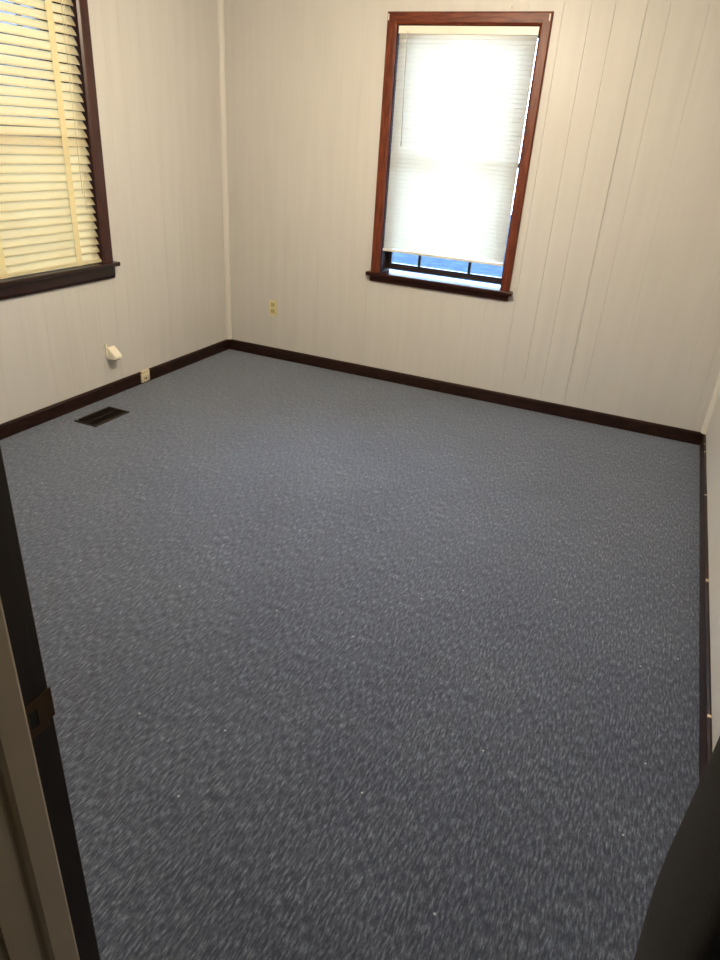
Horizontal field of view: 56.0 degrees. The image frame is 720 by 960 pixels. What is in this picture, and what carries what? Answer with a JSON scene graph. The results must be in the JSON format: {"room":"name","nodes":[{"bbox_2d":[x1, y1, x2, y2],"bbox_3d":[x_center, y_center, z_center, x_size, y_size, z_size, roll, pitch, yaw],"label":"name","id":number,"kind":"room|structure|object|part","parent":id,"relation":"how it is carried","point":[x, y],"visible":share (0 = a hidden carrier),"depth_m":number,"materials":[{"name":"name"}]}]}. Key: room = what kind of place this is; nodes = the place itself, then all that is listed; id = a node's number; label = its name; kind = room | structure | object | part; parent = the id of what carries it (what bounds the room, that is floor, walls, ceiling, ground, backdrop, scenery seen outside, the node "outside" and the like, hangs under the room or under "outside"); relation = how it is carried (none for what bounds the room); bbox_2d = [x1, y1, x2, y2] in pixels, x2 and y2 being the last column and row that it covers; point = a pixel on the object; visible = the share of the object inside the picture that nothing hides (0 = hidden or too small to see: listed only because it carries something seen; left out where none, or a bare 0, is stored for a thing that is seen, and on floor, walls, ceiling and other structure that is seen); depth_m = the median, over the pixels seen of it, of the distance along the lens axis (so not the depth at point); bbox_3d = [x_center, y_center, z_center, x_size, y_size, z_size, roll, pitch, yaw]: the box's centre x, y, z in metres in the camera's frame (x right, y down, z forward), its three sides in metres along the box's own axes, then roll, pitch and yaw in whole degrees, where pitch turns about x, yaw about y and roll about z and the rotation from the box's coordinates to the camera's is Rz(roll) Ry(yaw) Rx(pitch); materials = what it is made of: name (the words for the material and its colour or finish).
{"room":"empty room","nodes":[
{"label":"empty room","id":0,"kind":"room"},
{"bbox_2d":[0,0,225,423],"bbox_3d":[-1.917,-1.385,3.310,0.170,2.440,4.080,15,29,20],"label":"wall","id":1,"kind":"structure","parent":0,"point":[156,62],"depth_m":4.24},
{"bbox_2d":[0,0,119,299],"bbox_3d":[-1.735,-1.776,3.445,0.211,1.573,1.031,15,29,20],"label":"window","id":2,"kind":"structure","parent":1,"relation":"in","point":[12,287],"depth_m":3.74,"materials":[{"name":"brown wood"}]},
{"bbox_3d":[-1.795,-2.110,3.308,0.024,0.711,0.825,15,29,20],"label":"sash","id":3,"kind":"part","parent":2,"relation":"part of","materials":[{"name":"black paint"}]},
{"bbox_3d":[-1.794,-2.110,3.313,0.002,0.662,0.789,15,29,20],"label":"pane","id":4,"kind":"part","parent":2,"relation":"part of","materials":[{"name":"clear glass"}]},
{"bbox_2d":[0,0,101,278],"bbox_3d":[-1.691,-1.759,3.420,0.066,1.365,0.820,15,29,20],"label":"slat blind","id":5,"kind":"object","parent":2,"relation":"attached to","point":[47,218],"visible":1,"depth_m":3.52,"materials":[{"name":"beige plastic"}]},
{"bbox_3d":[-1.736,-1.159,3.726,0.042,0.016,0.820,15,29,20],"label":"rail","id":6,"kind":"part","parent":5,"relation":"part of","materials":[{"name":"beige"}]},
{"bbox_3d":[-1.525,-2.039,3.578,0.006,0.970,0.009,-15,32,-33],"label":"pull cord","id":7,"kind":"part","parent":5,"relation":"part of","materials":[{"name":"beige fabric"}]},
{"bbox_3d":[-1.521,-2.005,3.612,0.008,1.060,0.008,15,29,20],"label":"pull cord","id":8,"kind":"part","parent":5,"relation":"part of","materials":[{"name":"beige fabric"}]},
{"bbox_3d":[-1.776,-1.149,3.762,0.206,0.024,1.031,15,29,20],"label":"sill","id":9,"kind":"part","parent":2,"relation":"part of","materials":[{"name":"brown wood"}]},
{"bbox_3d":[-1.481,-1.976,3.771,0.019,1.478,0.080,15,29,20],"label":"casing","id":10,"kind":"part","parent":2,"relation":"part of","materials":[{"name":"brown wood"}]},
{"bbox_2d":[104,344,121,360],"bbox_3d":[-1.561,-0.813,4.289,0.072,0.102,0.073,15,29,20],"label":"cable box","id":11,"kind":"object","parent":1,"relation":"attached to","point":[112,353],"visible":1,"depth_m":4.28,"materials":[{"name":"beige plastic"}]},
{"bbox_2d":[0,339,228,439],"bbox_3d":[-1.910,-0.311,3.804,0.014,0.082,4.066,15,29,20],"label":"baseboard","id":12,"kind":"structure","parent":1,"relation":"attached to","point":[17,425],"depth_m":4.30,"materials":[{"name":"brown wood"}]},
{"bbox_2d":[140,369,149,382],"bbox_3d":[-1.470,-0.713,4.633,0.016,0.080,0.076,15,29,20],"label":"phone jack","id":13,"kind":"object","parent":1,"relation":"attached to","point":[145,375],"visible":1,"depth_m":4.62,"materials":[{"name":"beige plastic"}]},
{"bbox_2d":[0,349,699,959],"bbox_3d":[-0.295,0.159,3.247,3.896,0.050,4.370,15,29,20],"label":"floor","id":14,"kind":"structure","parent":0,"point":[337,665],"depth_m":2.31,"materials":[{"name":"blue carpet"}]},
{"bbox_2d":[74,406,128,426],"bbox_3d":[-1.551,-0.387,4.079,0.162,0.014,0.285,15,29,20],"label":"floor vent","id":15,"kind":"object","parent":14,"relation":"in","point":[107,414],"visible":1,"depth_m":4.08,"materials":[{"name":"brown metal"}]},
{"bbox_2d":[224,0,719,431],"bbox_3d":[0.657,-1.764,4.411,3.896,2.440,0.170,15,29,20],"label":"wall","id":16,"kind":"structure","parent":0,"point":[613,308],"depth_m":4.28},
{"bbox_2d":[217,0,231,338],"bbox_3d":[-0.981,-2.184,4.922,0.030,2.358,0.030,15,29,20],"label":"trim","id":17,"kind":"structure","parent":16,"relation":"attached to","point":[220,3],"depth_m":4.86,"materials":[{"name":"white paint"}]},
{"bbox_2d":[269,299,276,316],"bbox_3d":[-0.667,-1.317,5.184,0.070,0.120,0.009,15,29,20],"label":"wall outlet","id":18,"kind":"object","parent":16,"relation":"attached to","point":[272,303],"visible":1,"depth_m":5.18,"materials":[{"name":"beige plastic"}]},
{"bbox_2d":[365,11,553,300],"bbox_3d":[0.595,-2.013,4.295,1.031,1.573,0.211,15,29,20],"label":"window","id":19,"kind":"structure","parent":16,"relation":"in","point":[381,261],"depth_m":4.23,"materials":[{"name":"red wood"}]},
{"bbox_3d":[0.151,-2.124,4.383,0.064,1.510,0.019,15,29,20],"label":"casing","id":20,"kind":"part","parent":19,"relation":"part of","materials":[{"name":"red wood"}]},
{"bbox_3d":[0.548,-1.357,4.625,1.031,0.024,0.206,15,29,20],"label":"sill","id":21,"kind":"part","parent":19,"relation":"part of","materials":[{"name":"red wood"}]},
{"bbox_3d":[0.601,-1.728,4.496,0.847,0.728,0.025,15,29,20],"label":"sash","id":22,"kind":"part","parent":19,"relation":"part of","materials":[{"name":"black paint"}]},
{"bbox_2d":[383,26,539,265],"bbox_3d":[0.578,-2.048,4.206,0.842,1.292,0.044,15,29,20],"label":"mini blind","id":23,"kind":"object","parent":19,"relation":"attached to","point":[462,92],"visible":1,"depth_m":4.18,"materials":[{"name":"white plastic"}]},
{"bbox_3d":[0.245,-2.118,4.338,0.002,1.245,0.001,15,29,20],"label":"ladder cord","id":24,"kind":"part","parent":23,"relation":"part of","materials":[{"name":"white fabric"}]},
{"bbox_3d":[0.541,-1.484,4.502,0.840,0.016,0.023,15,29,20],"label":"rail","id":25,"kind":"part","parent":23,"relation":"part of","materials":[{"name":"white plastic"}]},
{"bbox_3d":[0.894,-1.947,4.090,0.002,1.245,0.001,15,29,20],"label":"ladder cord","id":26,"kind":"part","parent":23,"relation":"part of","materials":[{"name":"white fabric"}]},
{"bbox_3d":[0.613,-2.657,3.897,0.983,0.064,0.019,15,29,20],"label":"head casing","id":27,"kind":"part","parent":19,"relation":"part of","materials":[{"name":"red wood"}]},
{"bbox_3d":[0.988,-1.903,4.063,0.058,1.510,0.019,15,29,20],"label":"casing","id":28,"kind":"part","parent":19,"relation":"part of","materials":[{"name":"red wood"}]},
{"bbox_2d":[229,339,702,444],"bbox_3d":[0.546,-0.679,4.868,3.556,0.082,0.014,15,29,20],"label":"baseboard","id":29,"kind":"structure","parent":16,"relation":"attached to","point":[609,420],"depth_m":4.75,"materials":[{"name":"brown wood"}]},
{"bbox_2d":[701,372,719,434],"bbox_3d":[2.217,-1.341,3.699,0.030,2.358,0.030,15,29,20],"label":"trim","id":30,"kind":"structure","parent":16,"relation":"attached to","point":[716,391],"depth_m":4.14,"materials":[{"name":"white paint"}]},
{"bbox_2d":[706,392,719,750],"bbox_3d":[1.446,-0.499,2.024,0.120,2.440,4.080,15,29,20],"label":"wall","id":31,"kind":"structure","parent":0,"point":[713,431],"depth_m":2.79,"materials":[{"name":"beige paint"}]},
{"bbox_2d":[699,434,712,782],"bbox_3d":[1.309,0.536,2.573,0.014,0.084,4.066,15,29,20],"label":"baseboard","id":32,"kind":"structure","parent":31,"relation":"attached to","point":[705,706],"depth_m":2.49,"materials":[{"name":"brown wood"}]},
{"bbox_3d":[-1.103,-0.125,0.937,3.796,2.440,0.120,15,29,20],"label":"wall","id":33,"kind":"structure","parent":0,"visible":0},
{"bbox_2d":[0,446,99,959],"bbox_3d":[-0.044,0.314,0.605,0.945,2.090,0.154,15,29,20],"label":"door frame","id":34,"kind":"structure","parent":33,"relation":"in","point":[45,911],"depth_m":0.86,"materials":[{"name":"brown wood"}]},
{"bbox_3d":[-0.473,0.235,0.702,0.062,2.090,0.018,15,29,20],"label":"hall casing","id":35,"kind":"part","parent":34,"relation":"part of","materials":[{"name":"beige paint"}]},
{"bbox_3d":[-0.396,0.290,0.837,0.002,0.056,0.041,15,29,20],"label":"strike plate","id":36,"kind":"part","parent":34,"relation":"part of","materials":[{"name":"gold metal"}]},
{"bbox_3d":[0.354,-0.110,0.255,0.052,0.070,0.020,15,29,20],"label":"coat hook","id":37,"kind":"object","parent":34,"relation":"attached to","visible":0},
{"bbox_2d":[634,736,719,959],"bbox_3d":[0.308,0.350,0.546,0.110,1.123,0.267,15,29,20],"label":"coat","id":38,"kind":"object","parent":37,"relation":"hanging from","point":[682,919],"visible":1,"depth_m":0.52,"materials":[{"name":"fabric"}]},
{"label":"outside","id":39,"kind":"structure","parent":0,"visible":0},
{"bbox_2d":[390,216,510,284],"bbox_3d":[1.050,-1.417,7.922,34.000,0.100,38.000,15,29,20],"label":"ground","id":40,"kind":"structure","parent":39,"point":[410,259],"depth_m":13.70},
{"bbox_2d":[0,0,47,183],"bbox_3d":[-11.385,-5.422,8.683,5.800,4.800,18.800,15,29,20],"label":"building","id":41,"kind":"structure","parent":40,"relation":"on","point":[0,0],"depth_m":12.83,"materials":[{"name":"white"}]}
]}

